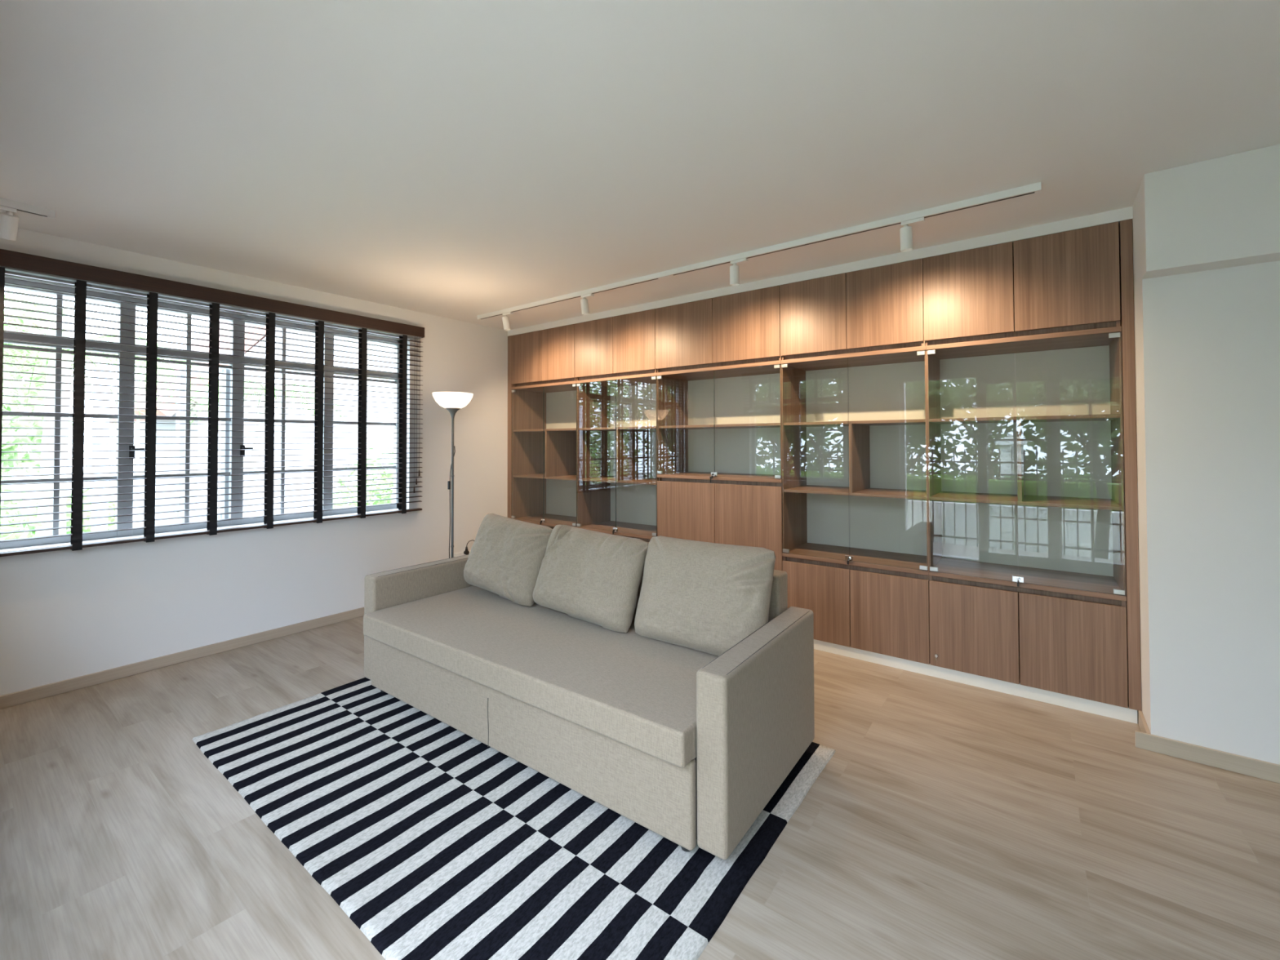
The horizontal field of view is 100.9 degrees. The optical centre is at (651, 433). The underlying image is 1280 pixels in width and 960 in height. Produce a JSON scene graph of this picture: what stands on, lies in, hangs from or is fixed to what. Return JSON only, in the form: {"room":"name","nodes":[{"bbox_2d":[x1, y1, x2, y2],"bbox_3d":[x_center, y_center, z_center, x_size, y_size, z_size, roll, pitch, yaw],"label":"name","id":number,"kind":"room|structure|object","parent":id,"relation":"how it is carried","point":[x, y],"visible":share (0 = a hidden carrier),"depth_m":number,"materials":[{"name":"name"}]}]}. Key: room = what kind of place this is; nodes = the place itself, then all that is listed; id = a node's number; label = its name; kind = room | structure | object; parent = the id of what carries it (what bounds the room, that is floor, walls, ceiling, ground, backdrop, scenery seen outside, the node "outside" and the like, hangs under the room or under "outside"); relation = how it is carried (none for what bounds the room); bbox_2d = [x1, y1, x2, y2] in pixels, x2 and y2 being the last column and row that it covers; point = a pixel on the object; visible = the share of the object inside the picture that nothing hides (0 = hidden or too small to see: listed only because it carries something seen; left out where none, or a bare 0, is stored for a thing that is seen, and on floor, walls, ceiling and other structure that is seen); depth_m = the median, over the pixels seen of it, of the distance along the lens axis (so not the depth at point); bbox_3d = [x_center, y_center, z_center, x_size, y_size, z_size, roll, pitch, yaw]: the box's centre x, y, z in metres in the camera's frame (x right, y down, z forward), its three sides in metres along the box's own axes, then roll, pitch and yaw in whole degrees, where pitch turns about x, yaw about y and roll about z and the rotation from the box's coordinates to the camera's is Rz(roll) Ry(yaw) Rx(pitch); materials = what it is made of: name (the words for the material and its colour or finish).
{"room":"living room","nodes":[
{"label":"living room","id":0,"kind":"room"},
{"bbox_2d":[0,227,507,695],"bbox_3d":[-2.438,0.186,4.161,0.200,2.500,4.450,-1,-1,36],"label":"wall","id":1,"kind":"structure","parent":0,"point":[66,614],"depth_m":3.59,"materials":[{"name":"white paint"}]},
{"bbox_2d":[0,607,364,709],"bbox_3d":[-2.505,1.398,3.862,0.014,0.066,3.520,-1,-1,36],"label":"baseboard","id":2,"kind":"structure","parent":1,"relation":"attached to","point":[16,698],"depth_m":3.21,"materials":[{"name":"brown wood"}]},
{"bbox_2d":[0,277,409,552],"bbox_3d":[-3.002,-0.094,3.748,0.640,1.452,2.330,-1,-1,36],"label":"window","id":3,"kind":"structure","parent":1,"relation":"in","point":[10,546],"depth_m":3.50,"materials":[{"name":"grey metal"}]},
{"bbox_2d":[0,248,424,556],"bbox_3d":[-2.669,-0.139,3.620,0.073,1.580,2.328,-1,-1,36],"label":"blind","id":4,"kind":"object","parent":3,"relation":"attached to","point":[82,274],"visible":1,"depth_m":3.32,"materials":[{"name":"brown wood"}]},
{"bbox_2d":[453,550,471,557],"bbox_3d":[-1.731,1.134,4.924,0.012,0.077,0.240,-1,-1,36],"label":"wall socket","id":5,"kind":"object","parent":1,"relation":"attached to","point":[457,554],"visible":0.24,"depth_m":4.86,"materials":[{"name":"white plastic"}]},
{"bbox_2d":[463,539,474,555],"bbox_3d":[-1.679,1.217,4.952,0.037,0.450,0.168,-1,-1,36],"label":"plug","id":6,"kind":"object","parent":1,"relation":"attached to","point":[466,551],"visible":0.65,"depth_m":4.89,"materials":[{"name":"black plastic"}]},
{"bbox_2d":[507,335,511,518],"bbox_3d":[-1.285,0.202,5.510,0.060,2.374,0.490,-1,-1,36],"label":"filler panel","id":7,"kind":"object","parent":1,"relation":"attached to","point":[509,338],"visible":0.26,"depth_m":5.31,"materials":[{"name":"brown wood"}]},
{"bbox_2d":[511,380,577,527],"bbox_3d":[-0.908,0.197,5.209,0.902,1.340,0.530,-1,-1,36],"label":"upper cabinet","id":8,"kind":"object","parent":1,"relation":"attached to","point":[544,415],"visible":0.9,"depth_m":5.41,"materials":[{"name":"brown wood"}]},
{"bbox_2d":[513,473,576,480],"bbox_3d":[-0.901,0.421,5.213,0.884,0.018,0.441,-1,-1,36],"label":"shelf","id":9,"kind":"object","parent":8,"relation":"attached to","point":[516,476],"depth_m":5.14,"materials":[{"name":"brown wood"}]},
{"bbox_2d":[513,428,576,432],"bbox_3d":[-0.903,-0.034,5.221,0.884,0.018,0.441,-1,-1,36],"label":"shelf","id":10,"kind":"object","parent":8,"relation":"attached to","point":[515,430],"depth_m":5.17,"materials":[{"name":"brown wood"}]},
{"bbox_2d":[0,0,1279,329],"bbox_3d":[1.107,-1.244,1.583,9.000,0.250,4.450,-1,-1,36],"label":"ceiling","id":11,"kind":"structure","parent":0,"point":[461,160],"depth_m":1.91,"materials":[{"name":"white paint"}]},
{"bbox_2d":[0,197,55,219],"bbox_3d":[-3.053,-1.075,2.418,0.037,0.035,0.428,-1,-1,36],"label":"track","id":12,"kind":"object","parent":11,"relation":"attached to","point":[23,207],"visible":1,"depth_m":2.52,"materials":[{"name":"white metal"}]},
{"bbox_2d":[0,205,19,240],"bbox_3d":[-3.045,-0.986,2.468,0.102,0.142,0.114,-1,-1,36],"label":"track spotlight","id":13,"kind":"object","parent":12,"relation":"attached to","point":[9,222],"visible":1,"depth_m":2.47,"materials":[{"name":"white metal"}]},
{"bbox_2d":[477,182,1041,319],"bbox_3d":[0.088,-1.065,3.534,4.053,0.035,0.037,-1,-1,36],"label":"track","id":14,"kind":"object","parent":11,"relation":"attached to","point":[1036,188],"visible":1,"depth_m":2.95,"materials":[{"name":"white metal"}]},
{"bbox_2d":[502,311,513,330],"bbox_3d":[-1.224,-0.954,4.498,0.114,0.145,0.063,-1,-1,36],"label":"track spotlight","id":15,"kind":"object","parent":14,"relation":"attached to","point":[505,319],"visible":1,"depth_m":4.49,"materials":[{"name":"white metal"}]},
{"bbox_2d":[580,293,594,315],"bbox_3d":[-0.482,-0.966,3.954,0.114,0.144,0.063,-1,-1,36],"label":"track spotlight","id":16,"kind":"object","parent":14,"relation":"attached to","point":[584,302],"visible":1,"depth_m":3.94,"materials":[{"name":"white metal"}]},
{"bbox_2d":[729,257,748,285],"bbox_3d":[0.529,-0.982,3.213,0.115,0.143,0.063,-1,-1,36],"label":"track spotlight","id":17,"kind":"object","parent":14,"relation":"attached to","point":[734,268],"visible":1,"depth_m":3.21,"materials":[{"name":"white metal"}]},
{"bbox_2d":[899,217,924,252],"bbox_3d":[1.304,-0.995,2.645,0.113,0.143,0.063,-1,-1,36],"label":"track spotlight","id":18,"kind":"object","parent":14,"relation":"attached to","point":[906,231],"visible":1,"depth_m":2.64,"materials":[{"name":"white metal"}]},
{"bbox_2d":[0,616,1279,959],"bbox_3d":[1.114,1.455,1.536,9.000,0.150,4.450,-1,-1,36],"label":"floor","id":19,"kind":"structure","parent":0,"point":[946,820],"depth_m":1.81,"materials":[{"name":"brown wood"}]},
{"bbox_2d":[431,391,473,558],"bbox_3d":[-1.417,0.568,3.760,0.284,1.713,0.284,-1,-1,36],"label":"floor lamp","id":20,"kind":"object","parent":19,"relation":"on","point":[452,402],"visible":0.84,"depth_m":3.75,"materials":[{"name":"grey"}]},
{"bbox_2d":[447,480,450,489],"bbox_3d":[-1.442,0.366,3.763,0.018,0.060,0.016,-1,-1,36],"label":"switch","id":21,"kind":"object","parent":20,"relation":"attached to","point":[449,482],"depth_m":3.76,"materials":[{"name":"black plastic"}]},
{"bbox_2d":[192,677,835,959],"bbox_3d":[-0.654,1.395,2.376,2.423,0.009,1.648,-1,-1,36],"label":"rug","id":22,"kind":"object","parent":19,"relation":"on","point":[428,837],"visible":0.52,"depth_m":1.78,"materials":[{"name":"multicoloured fabric"}]},
{"bbox_2d":[363,554,814,859],"bbox_3d":[-0.463,1.009,2.597,2.250,0.768,0.899,-1,-1,35],"label":"sofa","id":23,"kind":"object","parent":22,"relation":"on","point":[686,745],"visible":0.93,"depth_m":2.06,"materials":[{"name":"beige fabric"}]},
{"bbox_2d":[463,513,552,606],"bbox_3d":[-0.866,0.733,3.155,0.674,0.459,0.274,-1,-1,36],"label":"cushion","id":24,"kind":"object","parent":23,"relation":"on","point":[506,555],"visible":0.94,"depth_m":3.04,"materials":[{"name":"beige fabric"}]},
{"bbox_2d":[532,524,648,632],"bbox_3d":[-0.336,0.730,2.759,0.694,0.449,0.280,-1,-1,36],"label":"cushion","id":25,"kind":"object","parent":23,"relation":"on","point":[591,576],"visible":1,"depth_m":2.64,"materials":[{"name":"beige fabric"}]},
{"bbox_2d":[634,535,776,656],"bbox_3d":[0.222,0.720,2.381,0.667,0.451,0.259,-1,-1,36],"label":"cushion","id":26,"kind":"object","parent":23,"relation":"on","point":[704,597],"visible":0.96,"depth_m":2.29,"materials":[{"name":"beige fabric"}]},
{"bbox_2d":[606,533,650,543],"bbox_3d":[-0.170,1.114,4.678,0.890,0.514,0.490,-1,-1,36],"label":"base cabinet","id":27,"kind":"object","parent":19,"relation":"on","point":[647,540],"visible":0.02,"depth_m":4.36,"materials":[{"name":"brown wood"}]},
{"bbox_2d":[576,373,657,538],"bbox_3d":[-0.184,0.186,4.678,0.890,1.340,0.530,-1,-1,36],"label":"cabinet","id":28,"kind":"object","parent":27,"relation":"on","point":[617,478],"visible":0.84,"depth_m":4.86,"materials":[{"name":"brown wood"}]},
{"bbox_2d":[578,475,656,484],"bbox_3d":[-0.178,0.409,4.682,0.872,0.018,0.441,-1,-1,36],"label":"shelf","id":29,"kind":"object","parent":28,"relation":"attached to","point":[651,480],"depth_m":4.63,"materials":[{"name":"brown wood"}]},
{"bbox_2d":[578,426,656,431],"bbox_3d":[-0.179,-0.045,4.690,0.872,0.018,0.441,-1,-1,36],"label":"shelf","id":30,"kind":"object","parent":28,"relation":"attached to","point":[580,428],"depth_m":4.67,"materials":[{"name":"brown wood"}]},
{"bbox_2d":[657,477,783,570],"bbox_3d":[0.611,0.852,4.109,1.048,1.014,0.490,-1,-1,36],"label":"base cabinet","id":31,"kind":"object","parent":19,"relation":"on","point":[734,513],"visible":0.44,"depth_m":3.88,"materials":[{"name":"brown wood"}]},
{"bbox_2d":[656,360,782,482],"bbox_3d":[0.596,-0.066,4.107,1.048,0.860,0.534,-1,-1,36],"label":"display cabinet","id":32,"kind":"object","parent":31,"relation":"on","point":[723,422],"visible":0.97,"depth_m":4.31,"materials":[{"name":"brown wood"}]},
{"bbox_2d":[658,422,780,429],"bbox_3d":[0.603,-0.058,4.117,1.030,0.018,0.441,-1,-1,36],"label":"shelf","id":33,"kind":"object","parent":32,"relation":"attached to","point":[661,425],"depth_m":4.12,"materials":[{"name":"brown wood"}]},
{"bbox_2d":[782,556,930,664],"bbox_3d":[1.396,1.090,3.530,0.894,0.514,0.490,-1,-1,36],"label":"base cabinet","id":34,"kind":"object","parent":19,"relation":"on","point":[886,612],"visible":0.77,"depth_m":3.28,"materials":[{"name":"brown wood"}]},
{"bbox_2d":[781,346,928,575],"bbox_3d":[1.381,0.162,3.530,0.894,1.340,0.530,-1,-1,36],"label":"cabinet","id":35,"kind":"object","parent":34,"relation":"on","point":[855,468],"visible":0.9,"depth_m":3.66,"materials":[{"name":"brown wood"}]},
{"bbox_2d":[783,418,925,426],"bbox_3d":[1.386,-0.070,3.542,0.876,0.018,0.441,-1,-1,36],"label":"shelf","id":36,"kind":"object","parent":35,"relation":"attached to","point":[891,422],"depth_m":3.52,"materials":[{"name":"brown wood"}]},
{"bbox_2d":[783,484,926,499],"bbox_3d":[1.388,0.385,3.534,0.876,0.018,0.441,-1,-1,36],"label":"shelf","id":37,"kind":"object","parent":35,"relation":"attached to","point":[874,491],"depth_m":3.51,"materials":[{"name":"brown wood"}]},
{"bbox_2d":[928,575,1128,708],"bbox_3d":[2.103,1.079,3.011,0.859,0.514,0.490,-1,-1,36],"label":"base cabinet","id":38,"kind":"object","parent":19,"relation":"on","point":[1073,645],"visible":0.91,"depth_m":2.78,"materials":[{"name":"brown wood"}]},
{"bbox_2d":[926,326,1126,601],"bbox_3d":[2.089,0.151,3.011,0.859,1.340,0.530,-1,-1,36],"label":"display cabinet","id":39,"kind":"object","parent":38,"relation":"on","point":[1025,457],"visible":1,"depth_m":3.11,"materials":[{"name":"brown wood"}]},
{"bbox_2d":[928,413,1119,423],"bbox_3d":[2.094,-0.081,3.023,0.841,0.018,0.441,-1,-1,36],"label":"shelf","id":40,"kind":"object","parent":39,"relation":"attached to","point":[1087,418],"depth_m":2.96,"materials":[{"name":"brown wood"}]},
{"bbox_2d":[929,491,1121,510],"bbox_3d":[2.095,0.374,3.015,0.841,0.018,0.441,-1,-1,36],"label":"shelf","id":41,"kind":"object","parent":39,"relation":"attached to","point":[1028,498],"depth_m":2.97,"materials":[{"name":"brown wood"}]},
{"bbox_2d":[1132,189,1279,764],"bbox_3d":[3.985,0.121,1.498,3.892,2.500,0.749,-1,-1,36],"label":"wall","id":42,"kind":"structure","parent":0,"point":[1207,342],"depth_m":2.22,"materials":[{"name":"white paint"}]},
{"bbox_2d":[507,206,1133,336],"bbox_3d":[0.455,-1.046,3.981,4.708,0.058,0.050,-1,-1,36],"label":"trim","id":43,"kind":"structure","parent":42,"relation":"attached to","point":[1115,215],"depth_m":3.27,"materials":[{"name":"white paint"}]},
{"bbox_2d":[813,639,1137,724],"bbox_3d":[0.450,1.391,3.936,4.692,0.066,0.018,-1,-1,36],"label":"baseboard","id":44,"kind":"structure","parent":42,"relation":"attached to","point":[1112,711],"depth_m":2.90,"materials":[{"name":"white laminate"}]},
{"bbox_2d":[1118,218,1141,711],"bbox_3d":[2.467,0.143,2.759,0.045,2.374,0.490,-1,-1,36],"label":"filler panel","id":45,"kind":"object","parent":42,"relation":"attached to","point":[1125,227],"visible":0.69,"depth_m":2.56,"materials":[{"name":"brown wood"}]},
{"bbox_2d":[1137,710,1150,733],"bbox_3d":[2.265,1.357,2.429,0.014,0.070,0.248,-1,-1,36],"label":"pier","id":46,"kind":"object","parent":42,"relation":"attached to","point":[1143,726],"visible":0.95,"depth_m":2.45,"materials":[{"name":"brown wood"}]},
{"bbox_2d":[1134,730,1279,783],"bbox_3d":[3.741,1.332,1.185,3.945,0.070,0.012,-1,-1,36],"label":"baseboard","id":47,"kind":"structure","parent":42,"relation":"attached to","point":[1267,771],"depth_m":2.21,"materials":[{"name":"brown wood"}]},
{"bbox_2d":[1139,143,1279,279],"bbox_3d":[3.717,-0.924,1.159,3.896,0.419,0.138,-1,-1,36],"label":"beam","id":48,"kind":"structure","parent":42,"relation":"attached to","point":[1221,212],"depth_m":2.14,"materials":[{"name":"white paint"}]},
{"bbox_3d":[2.448,0.155,3.213,8.800,2.500,0.200,-1,-1,36],"label":"wall","id":49,"kind":"structure","parent":0,"visible":0},
{"bbox_2d":[511,324,575,386],"bbox_3d":[-0.908,-0.732,5.248,0.878,0.517,0.490,-1,-1,36],"label":"upper cabinet","id":50,"kind":"object","parent":49,"relation":"attached to","point":[547,356],"visible":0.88,"depth_m":5.03,"materials":[{"name":"brown wood"}]},
{"bbox_2d":[574,308,655,380],"bbox_3d":[-0.191,-0.743,4.722,0.899,0.517,0.490,-1,-1,36],"label":"upper cabinet","id":51,"kind":"object","parent":49,"relation":"attached to","point":[621,345],"visible":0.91,"depth_m":4.50,"materials":[{"name":"brown wood"}]},
{"bbox_2d":[655,285,780,373],"bbox_3d":[0.599,-0.755,4.143,1.058,0.517,0.490,-1,-1,36],"label":"upper cabinet","id":52,"kind":"object","parent":49,"relation":"attached to","point":[742,327],"visible":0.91,"depth_m":3.91,"materials":[{"name":"brown wood"}]},
{"bbox_2d":[779,258,924,359],"bbox_3d":[1.384,-0.767,3.567,0.887,0.517,0.490,-1,-1,36],"label":"upper cabinet","id":53,"kind":"object","parent":49,"relation":"attached to","point":[881,308],"visible":0.87,"depth_m":3.34,"materials":[{"name":"brown wood"}]},
{"bbox_2d":[923,222,1120,346],"bbox_3d":[2.093,-0.779,3.048,0.869,0.517,0.490,-1,-1,36],"label":"upper cabinet","id":54,"kind":"object","parent":49,"relation":"attached to","point":[1068,281],"visible":0.94,"depth_m":2.82,"materials":[{"name":"brown wood"}]},
{"label":"outside","id":55,"kind":"structure","parent":0,"visible":0},
{"bbox_3d":[-14.862,2.228,8.314,24.800,0.130,39.000,-1,-1,36],"label":"ground","id":56,"kind":"structure","parent":55,"visible":0},
{"bbox_2d":[2,368,25,426],"bbox_3d":[-8.660,0.301,5.463,2.783,3.590,2.831,-1,-1,36],"label":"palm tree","id":57,"kind":"object","parent":56,"relation":"on","point":[8,375],"visible":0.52,"depth_m":6.53,"materials":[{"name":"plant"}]},
{"bbox_2d":[0,470,42,540],"bbox_3d":[-5.673,1.029,3.953,1.417,2.068,1.476,-1,-1,36],"label":"shrub","id":58,"kind":"object","parent":56,"relation":"on","point":[3,487],"visible":0.36,"depth_m":4.45,"materials":[{"name":"green plant"}]},
{"bbox_2d":[0,288,73,473],"bbox_3d":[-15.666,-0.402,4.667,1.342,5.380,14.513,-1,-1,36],"label":"tree","id":59,"kind":"object","parent":56,"relation":"on","point":[17,424],"visible":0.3,"depth_m":9.80,"materials":[{"name":"green plant"}]},
{"bbox_2d":[0,487,134,538],"bbox_3d":[-6.524,1.312,5.789,1.279,1.570,1.242,-1,-1,36],"label":"shrub","id":60,"kind":"object","parent":56,"relation":"on","point":[85,522],"visible":0.13,"depth_m":5.74,"materials":[{"name":"green plant"}]},
{"bbox_2d":[0,468,182,540],"bbox_3d":[-10.281,1.318,5.618,0.200,1.570,8.050,-1,-1,36],"label":"wall","id":61,"kind":"structure","parent":56,"relation":"on","point":[158,481],"depth_m":8.35,"materials":[{"name":"grey"}]},
{"bbox_2d":[91,367,110,531],"bbox_3d":[-4.276,0.775,4.093,0.089,2.570,0.089,-1,-1,36],"label":"pergola post","id":62,"kind":"object","parent":56,"relation":"on","point":[96,374],"visible":0.34,"depth_m":4.07,"materials":[{"name":"grey paint"}]},
{"bbox_2d":[3,324,221,537],"bbox_3d":[-5.784,0.520,5.228,2.554,3.127,2.413,-1,-1,36],"label":"palm tree","id":63,"kind":"object","parent":56,"relation":"on","point":[46,432],"visible":0.36,"depth_m":5.11,"materials":[{"name":"beige plant"}]},
{"bbox_2d":[109,320,394,523],"bbox_3d":[-6.309,-0.566,12.934,4.600,5.570,9.500,-1,-1,36],"label":"house","id":64,"kind":"structure","parent":56,"relation":"on","point":[371,442],"depth_m":9.69,"materials":[{"name":"grey"}]},
{"bbox_2d":[184,377,346,517],"bbox_3d":[-5.487,0.675,7.489,1.814,2.895,1.790,0,-1,-6],"label":"palm tree","id":65,"kind":"object","parent":56,"relation":"on","point":[262,410],"visible":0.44,"depth_m":7.39,"materials":[{"name":"beige plant"}]},
{"bbox_2d":[333,448,393,508],"bbox_3d":[-3.836,1.159,7.488,1.328,1.921,1.265,-1,-1,36],"label":"shrub","id":66,"kind":"object","parent":56,"relation":"on","point":[369,461],"visible":0.26,"depth_m":7.32,"materials":[{"name":"green plant"}]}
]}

